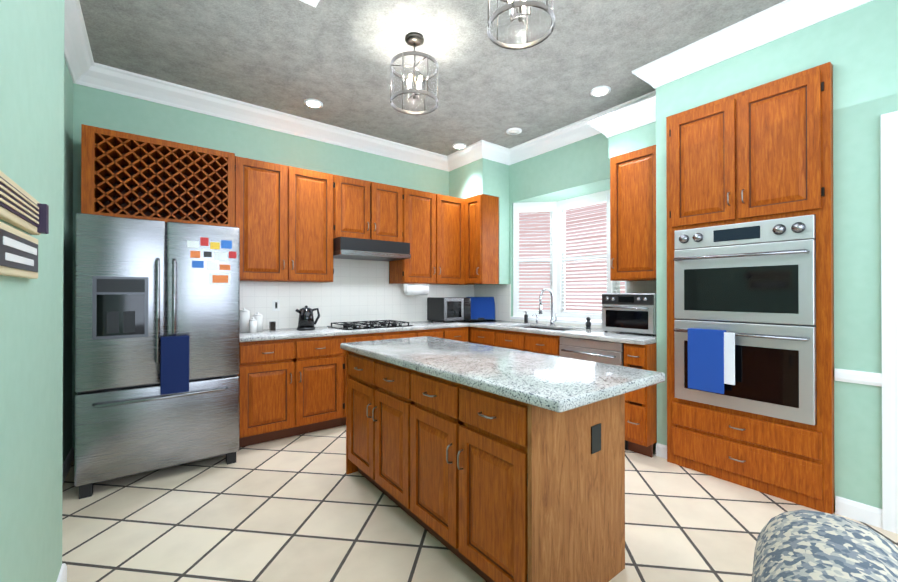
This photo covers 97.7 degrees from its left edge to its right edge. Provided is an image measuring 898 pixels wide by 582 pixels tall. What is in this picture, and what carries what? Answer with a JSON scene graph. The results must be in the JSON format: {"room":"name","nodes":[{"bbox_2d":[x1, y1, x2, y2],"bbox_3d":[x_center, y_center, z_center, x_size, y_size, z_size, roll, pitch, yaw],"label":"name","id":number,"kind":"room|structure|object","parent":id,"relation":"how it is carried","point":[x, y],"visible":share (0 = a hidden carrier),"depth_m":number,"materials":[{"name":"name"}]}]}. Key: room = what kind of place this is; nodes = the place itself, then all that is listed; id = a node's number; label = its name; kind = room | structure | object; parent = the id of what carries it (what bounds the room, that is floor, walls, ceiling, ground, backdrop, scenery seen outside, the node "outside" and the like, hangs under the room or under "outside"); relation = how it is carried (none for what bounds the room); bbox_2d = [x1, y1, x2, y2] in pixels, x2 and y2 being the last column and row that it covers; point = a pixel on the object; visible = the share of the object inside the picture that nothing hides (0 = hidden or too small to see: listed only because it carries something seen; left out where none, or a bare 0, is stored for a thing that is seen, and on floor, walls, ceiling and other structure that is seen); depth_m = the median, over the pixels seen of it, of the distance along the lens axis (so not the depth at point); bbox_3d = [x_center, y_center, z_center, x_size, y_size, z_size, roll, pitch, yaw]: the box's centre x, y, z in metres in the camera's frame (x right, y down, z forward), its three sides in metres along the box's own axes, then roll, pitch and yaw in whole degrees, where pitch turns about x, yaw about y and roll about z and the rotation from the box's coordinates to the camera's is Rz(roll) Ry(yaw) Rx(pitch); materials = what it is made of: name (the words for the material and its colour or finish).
{"room":"kitchen","nodes":[
{"label":"kitchen","id":0,"kind":"room"},
{"bbox_2d":[0,0,73,581],"bbox_3d":[-0.757,-0.242,0.262,0.290,3.050,7.000,0,0,-37],"label":"wall","id":1,"kind":"structure","parent":0,"point":[36,159],"depth_m":1.31,"materials":[{"name":"green paint"}]},
{"bbox_2d":[0,170,48,278],"bbox_3d":[-1.166,-0.161,1.070,0.040,0.245,0.480,0,0,-37],"label":"plaques","id":2,"kind":"object","parent":1,"relation":"attached to","point":[22,209],"visible":1,"depth_m":1.04,"materials":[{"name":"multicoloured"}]},
{"bbox_2d":[56,563,66,581],"bbox_3d":[-0.260,1.231,-0.161,0.034,0.100,4.734,0,0,-37],"label":"baseboard","id":3,"kind":"structure","parent":1,"relation":"attached to","point":[62,577],"depth_m":1.68,"materials":[{"name":"white"}]},
{"bbox_2d":[62,447,73,484],"bbox_3d":[-2.350,1.241,2.311,0.014,0.100,1.760,0,0,-37],"label":"baseboard","id":4,"kind":"structure","parent":1,"relation":"attached to","point":[67,464],"depth_m":2.80,"materials":[{"name":"white"}]},
{"bbox_2d":[72,84,448,458],"bbox_3d":[-1.308,-0.225,4.322,4.345,3.050,0.120,0,0,-37],"label":"wall","id":5,"kind":"structure","parent":0,"point":[95,107],"depth_m":3.65,"materials":[{"name":"green paint"}]},
{"bbox_2d":[81,124,234,226],"bbox_3d":[-2.331,-0.855,3.215,0.960,0.640,0.398,0,0,-37],"label":"wine rack","id":6,"kind":"object","parent":5,"relation":"attached to","point":[126,175],"visible":0.85,"depth_m":3.08,"materials":[{"name":"brown wood"}]},
{"bbox_2d":[235,156,342,282],"bbox_3d":[-1.573,-0.632,3.810,0.960,1.080,0.330,0,0,-37],"label":"upper cabinet","id":7,"kind":"object","parent":5,"relation":"attached to","point":[291,223],"depth_m":3.65,"materials":[{"name":"brown wood"}]},
{"bbox_2d":[240,258,475,329],"bbox_3d":[-0.857,0.001,4.578,3.073,0.800,0.016,0,0,-37],"label":"backsplash","id":8,"kind":"structure","parent":5,"relation":"attached to","point":[359,290],"depth_m":4.36,"materials":[{"name":"tile"}]},
{"bbox_2d":[343,176,410,283],"bbox_3d":[-0.930,-0.630,4.301,0.942,1.080,0.330,0,0,-37],"label":"upper cabinet","id":9,"kind":"object","parent":5,"relation":"attached to","point":[371,210],"depth_m":4.24,"materials":[{"name":"brown wood"}]},
{"bbox_2d":[333,237,410,260],"bbox_3d":[-0.886,-0.441,4.244,0.790,0.171,0.511,0,0,-37],"label":"under-cabinet range hood","id":10,"kind":"object","parent":9,"relation":"attached to","point":[359,249],"visible":0.86,"depth_m":4.05,"materials":[{"name":"grey metal"}]},
{"bbox_2d":[411,189,464,283],"bbox_3d":[-0.280,-0.628,4.799,0.980,1.080,0.330,0,0,-37],"label":"upper cabinet","id":11,"kind":"object","parent":5,"relation":"attached to","point":[437,220],"depth_m":4.70,"materials":[{"name":"brown wood"}]},
{"bbox_2d":[404,284,429,294],"bbox_3d":[-0.390,-0.019,4.746,0.320,0.135,0.124,0,0,-37],"label":"paper towel roll","id":12,"kind":"object","parent":11,"relation":"attached to","point":[416,289],"visible":1,"depth_m":4.70,"materials":[{"name":"white paper"}]},
{"bbox_2d":[79,0,784,155],"bbox_3d":[1.658,-1.784,2.304,6.800,0.050,7.300,0,0,-37],"label":"ceiling","id":13,"kind":"structure","parent":0,"point":[334,57],"depth_m":2.90,"materials":[{"name":"grey paint"}]},
{"bbox_2d":[299,0,319,7],"bbox_3d":[-0.871,-1.751,2.196,0.350,0.016,0.300,0,0,-37],"label":"ceiling vent","id":14,"kind":"object","parent":13,"relation":"in","point":[313,3],"visible":1,"depth_m":2.37,"materials":[{"name":"white"}]},
{"bbox_2d":[304,98,322,107],"bbox_3d":[-1.264,-1.746,3.657,0.170,0.014,0.170,0,0,-37],"label":"recessed light","id":15,"kind":"object","parent":13,"relation":"in","point":[312,103],"visible":0.98,"depth_m":3.64,"materials":[{"name":"white"}]},
{"bbox_2d":[390,32,437,114],"bbox_3d":[-0.239,-1.526,2.728,0.330,0.460,0.334,0,0,-37],"label":"pendant light","id":16,"kind":"object","parent":13,"relation":"hanging from","point":[414,39],"visible":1,"depth_m":2.70,"materials":[{"name":"silver metal"}]},
{"bbox_2d":[452,143,466,148],"bbox_3d":[0.126,-1.741,4.720,0.170,0.014,0.170,0,0,-37],"label":"recessed light","id":17,"kind":"object","parent":13,"relation":"in","point":[459,146],"visible":1,"depth_m":4.71,"materials":[{"name":"white"}]},
{"bbox_2d":[506,128,521,134],"bbox_3d":[0.710,-1.743,4.285,0.170,0.014,0.170,0,0,-37],"label":"recessed light","id":18,"kind":"object","parent":13,"relation":"in","point":[512,131],"visible":0.98,"depth_m":4.27,"materials":[{"name":"white"}]},
{"bbox_2d":[487,0,554,49],"bbox_3d":[0.356,-1.530,1.949,0.330,0.460,0.334,0,0,-37],"label":"pendant light","id":19,"kind":"object","parent":13,"relation":"hanging from","point":[523,5],"visible":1,"depth_m":1.97,"materials":[{"name":"silver metal"}]},
{"bbox_2d":[590,85,610,96],"bbox_3d":[1.324,-1.746,3.433,0.170,0.014,0.170,0,0,-37],"label":"recessed light","id":20,"kind":"object","parent":13,"relation":"in","point":[599,91],"visible":1,"depth_m":3.42,"materials":[{"name":"white"}]},
{"bbox_2d":[449,158,508,284],"bbox_3d":[0.382,-0.917,5.119,0.454,1.660,0.669,0,0,-37],"label":"wall","id":21,"kind":"structure","parent":0,"point":[482,176],"depth_m":4.92,"materials":[{"name":"green paint"}]},
{"bbox_2d":[64,0,872,171],"bbox_3d":[0.702,-1.581,1.698,4.105,0.360,6.500,0,0,-37],"label":"crown molding","id":22,"kind":"structure","parent":21,"relation":"attached to","point":[777,21],"depth_m":3.27,"materials":[{"name":"white wood"}]},
{"bbox_2d":[451,194,498,284],"bbox_3d":[0.288,-0.627,5.052,0.330,1.080,0.658,0,0,-37],"label":"upper cabinet corner leg","id":23,"kind":"object","parent":21,"relation":"attached to","point":[481,238],"visible":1,"depth_m":4.81,"materials":[{"name":"brown wood"}]},
{"bbox_2d":[62,425,897,581],"bbox_3d":[1.658,1.316,2.291,6.800,0.050,7.300,0,0,-37],"label":"floor","id":24,"kind":"structure","parent":0,"point":[305,507],"depth_m":2.16,"materials":[{"name":"tile"}]},
{"bbox_2d":[74,213,239,498],"bbox_3d":[-2.172,0.402,2.992,0.910,1.785,0.920,0,0,-37],"label":"fridge","id":25,"kind":"object","parent":24,"relation":"on","point":[157,337],"visible":1,"depth_m":2.64,"materials":[{"name":"silver metal"}]},
{"bbox_2d":[238,335,353,447],"bbox_3d":[-1.504,0.857,3.698,0.962,0.880,0.621,0,0,-37],"label":"base cabinet","id":26,"kind":"object","parent":24,"relation":"on","point":[291,387],"depth_m":3.42,"materials":[{"name":"brown wood"}]},
{"bbox_2d":[346,351,397,504],"bbox_3d":[-0.194,0.853,2.615,0.651,0.880,0.918,0,0,-37],"label":"base cabinet","id":27,"kind":"object","parent":24,"relation":"on","point":[371,383],"depth_m":2.45,"materials":[{"name":"brown wood"}]},
{"bbox_2d":[340,336,664,412],"bbox_3d":[0.099,0.389,2.273,0.765,0.043,1.880,0,0,-37],"label":"countertop","id":28,"kind":"structure","parent":27,"relation":"on","point":[558,384],"depth_m":1.80,"materials":[{"name":"grey stone"}]},
{"bbox_2d":[354,330,425,341],"bbox_3d":[-0.857,0.860,4.193,0.952,0.880,0.621,0,0,-37],"label":"base cabinet","id":29,"kind":"object","parent":24,"relation":"on","point":[415,333],"depth_m":4.00,"materials":[{"name":"brown wood"}]},
{"bbox_2d":[426,327,467,341],"bbox_3d":[-0.269,0.861,4.642,0.810,0.880,0.621,0,0,-37],"label":"base cabinet","id":30,"kind":"object","parent":24,"relation":"on","point":[459,333],"depth_m":4.48,"materials":[{"name":"brown wood"}]},
{"bbox_2d":[240,320,499,341],"bbox_3d":[-0.662,0.399,4.316,3.057,0.040,0.644,0,0,-37],"label":"countertop","id":31,"kind":"structure","parent":30,"relation":"on","point":[287,333],"depth_m":3.74,"materials":[{"name":"grey stone"}]},
{"bbox_2d":[240,308,275,332],"bbox_3d":[-1.759,0.265,3.616,0.316,0.221,0.214,0,0,-37],"label":"canister set","id":32,"kind":"object","parent":31,"relation":"on","point":[254,324],"visible":1,"depth_m":3.56,"materials":[{"name":"white ceramic"}]},
{"bbox_2d":[295,305,319,330],"bbox_3d":[-1.372,0.258,3.818,0.239,0.236,0.170,0,0,-37],"label":"kettle","id":33,"kind":"object","parent":31,"relation":"on","point":[306,322],"visible":1,"depth_m":3.75,"materials":[{"name":"black plastic"}]},
{"bbox_2d":[327,320,412,329],"bbox_3d":[-0.837,0.355,4.176,0.760,0.044,0.480,0,0,-37],"label":"gas cooktop","id":34,"kind":"object","parent":31,"relation":"in","point":[355,325],"visible":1,"depth_m":4.07,"materials":[{"name":"black metal"}]},
{"bbox_2d":[427,297,470,321],"bbox_3d":[0.002,0.231,4.974,0.420,0.299,0.372,0,0,-37],"label":"microwave","id":35,"kind":"object","parent":31,"relation":"on","point":[443,309],"visible":1,"depth_m":4.83,"materials":[{"name":"silver plastic"}]},
{"bbox_2d":[470,297,494,319],"bbox_3d":[0.418,0.229,5.171,0.348,0.306,0.290,0,0,-37],"label":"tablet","id":36,"kind":"object","parent":31,"relation":"on","point":[482,308],"visible":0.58,"depth_m":5.16,"materials":[{"name":"blue plastic"}]},
{"bbox_2d":[470,321,655,344],"bbox_3d":[1.116,0.398,3.986,0.632,0.040,2.040,0,0,-37],"label":"countertop","id":37,"kind":"structure","parent":30,"relation":"on","point":[600,334],"depth_m":3.65,"materials":[{"name":"grey stone"}]},
{"bbox_2d":[524,311,527,322],"bbox_3d":[0.909,0.310,4.655,0.057,0.139,0.044,0,0,-37],"label":"soap pump","id":38,"kind":"object","parent":37,"relation":"on","point":[526,318],"visible":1,"depth_m":4.64,"materials":[{"name":"black plastic"}]},
{"bbox_2d":[532,288,556,324],"bbox_3d":[1.023,0.173,4.381,0.244,0.412,0.299,0,0,-37],"label":"chrome faucet","id":39,"kind":"object","parent":37,"relation":"on","point":[552,321],"visible":1,"depth_m":4.35,"materials":[{"name":"silver metal"}]},
{"bbox_2d":[526,327,565,330],"bbox_3d":[1.008,0.519,4.150,0.430,0.199,0.780,0,0,-37],"label":"undermount sink","id":40,"kind":"object","parent":37,"relation":"in","point":[545,328],"visible":0.06,"depth_m":4.41,"materials":[{"name":"silver metal"}]},
{"bbox_2d":[586,317,590,328],"bbox_3d":[1.372,0.316,3.864,0.054,0.121,0.054,0,0,-37],"label":"figurine","id":41,"kind":"object","parent":37,"relation":"on","point":[588,323],"visible":1,"depth_m":3.85,"materials":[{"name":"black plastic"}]},
{"bbox_2d":[602,293,655,335],"bbox_3d":[1.648,0.198,3.483,0.365,0.354,0.480,0,0,-37],"label":"toaster oven","id":42,"kind":"object","parent":37,"relation":"on","point":[630,312],"visible":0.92,"depth_m":3.37,"materials":[{"name":"silver metal"}]},
{"bbox_2d":[398,366,624,581],"bbox_3d":[0.281,0.850,1.994,0.651,0.880,0.918,0,0,-37],"label":"base cabinet","id":43,"kind":"object","parent":24,"relation":"on","point":[488,486],"depth_m":1.66,"materials":[{"name":"brown wood"}]},
{"bbox_2d":[468,327,560,355],"bbox_3d":[0.675,0.861,4.562,0.652,0.880,1.899,0,0,-37],"label":"base cabinet","id":44,"kind":"object","parent":24,"relation":"on","point":[538,343],"depth_m":4.06,"materials":[{"name":"brown wood"}]},
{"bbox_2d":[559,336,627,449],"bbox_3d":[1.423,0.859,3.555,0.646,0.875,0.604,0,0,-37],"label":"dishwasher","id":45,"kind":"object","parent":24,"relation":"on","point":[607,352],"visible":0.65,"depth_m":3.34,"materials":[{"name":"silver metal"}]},
{"bbox_2d":[624,343,656,457],"bbox_3d":[1.679,0.856,3.248,0.652,0.880,0.187,0,0,-37],"label":"base cabinet","id":46,"kind":"object","parent":24,"relation":"on","point":[641,421],"depth_m":3.06,"materials":[{"name":"brown wood"}]},
{"bbox_2d":[666,62,834,513],"bbox_3d":[2.152,-0.015,2.794,0.783,2.618,0.906,0,0,-37],"label":"tall cabinet","id":47,"kind":"object","parent":24,"relation":"on","point":[750,306],"visible":1,"depth_m":2.52,"materials":[{"name":"brown wood"}]},
{"bbox_2d":[752,510,897,581],"bbox_3d":[0.748,0.853,0.296,0.840,0.860,0.880,0,0,40],"label":"armchair","id":48,"kind":"object","parent":24,"relation":"on","point":[803,546],"visible":1,"depth_m":0.66,"materials":[{"name":"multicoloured fabric"}]},
{"bbox_2d":[494,133,609,325],"bbox_3d":[1.348,-0.225,4.326,0.120,3.050,3.100,0,0,-37],"label":"wall","id":49,"kind":"structure","parent":0,"point":[581,164],"depth_m":4.40,"materials":[{"name":"green paint"}]},
{"bbox_2d":[476,281,655,328],"bbox_3d":[1.182,0.157,4.432,0.010,0.489,2.670,0,0,-37],"label":"backsplash","id":50,"kind":"structure","parent":49,"relation":"attached to","point":[501,293],"depth_m":5.00,"materials":[{"name":"tile"}]},
{"bbox_2d":[610,145,655,280],"bbox_3d":[1.697,-0.648,3.438,0.362,1.108,0.458,0,0,-37],"label":"upper cabinet","id":51,"kind":"object","parent":49,"relation":"attached to","point":[632,215],"visible":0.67,"depth_m":3.35,"materials":[{"name":"brown wood"}]},
{"bbox_2d":[528,182,609,201],"bbox_3d":[1.492,0.041,4.548,0.380,2.520,1.280,0,0,-37],"label":"wall","id":52,"kind":"structure","parent":0,"point":[584,191],"depth_m":4.50,"materials":[{"name":"green paint"}]},
{"bbox_2d":[511,317,601,324],"bbox_3d":[1.413,0.336,4.486,0.420,0.030,1.520,0,0,-37],"label":"window sill","id":53,"kind":"structure","parent":52,"relation":"attached to","point":[577,320],"depth_m":4.41,"materials":[{"name":"white"}]},
{"bbox_2d":[513,190,626,319],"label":"window","id":54,"kind":"structure","parent":52,"relation":"in","point":[553,248],"depth_m":4.88,"materials":[{"name":"white"}]},
{"bbox_2d":[517,206,552,312],"bbox_3d":[1.082,-0.398,4.951,0.433,1.338,0.051,0,0,8],"label":"window blind","id":55,"kind":"object","parent":54,"relation":"attached to","point":[523,209],"visible":0.85,"depth_m":4.95,"materials":[{"name":"white"}]},
{"bbox_2d":[560,195,606,314],"bbox_3d":[1.584,-0.400,4.620,0.051,1.338,0.616,0,0,-37],"label":"window blind","id":56,"kind":"object","parent":54,"relation":"attached to","point":[586,202],"visible":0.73,"depth_m":4.61,"materials":[{"name":"white"}]},
{"bbox_2d":[613,281,624,290],"bbox_3d":[1.772,-0.402,4.049,0.051,1.338,0.433,0,0,8],"label":"window blind","id":57,"kind":"object","parent":54,"relation":"attached to","point":[619,285],"visible":0.06,"depth_m":4.13,"materials":[{"name":"white"}]},
{"bbox_2d":[609,122,655,158],"bbox_3d":[1.723,-1.374,3.473,0.324,0.340,0.479,0,0,-37],"label":"soffit","id":58,"kind":"structure","parent":0,"point":[641,137],"depth_m":3.38,"materials":[{"name":"green paint"}]},
{"bbox_2d":[656,0,897,508],"bbox_3d":[3.189,-0.237,1.579,0.620,3.050,4.300,0,0,-37],"label":"wall","id":59,"kind":"structure","parent":0,"point":[857,47],"depth_m":2.25,"materials":[{"name":"green paint"}]},
{"bbox_2d":[881,111,897,533],"bbox_3d":[2.692,0.164,1.701,0.020,2.250,1.100,0,0,-37],"label":"door frame","id":60,"kind":"structure","parent":59,"relation":"attached to","point":[889,214],"depth_m":2.11,"materials":[{"name":"white"}]},
{"label":"outside","id":61,"kind":"structure","parent":0,"visible":0},
{"bbox_2d":[519,202,624,312],"bbox_3d":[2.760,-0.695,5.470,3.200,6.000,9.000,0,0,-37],"label":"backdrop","id":62,"kind":"structure","parent":61,"point":[544,218],"depth_m":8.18,"materials":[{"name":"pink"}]}
]}

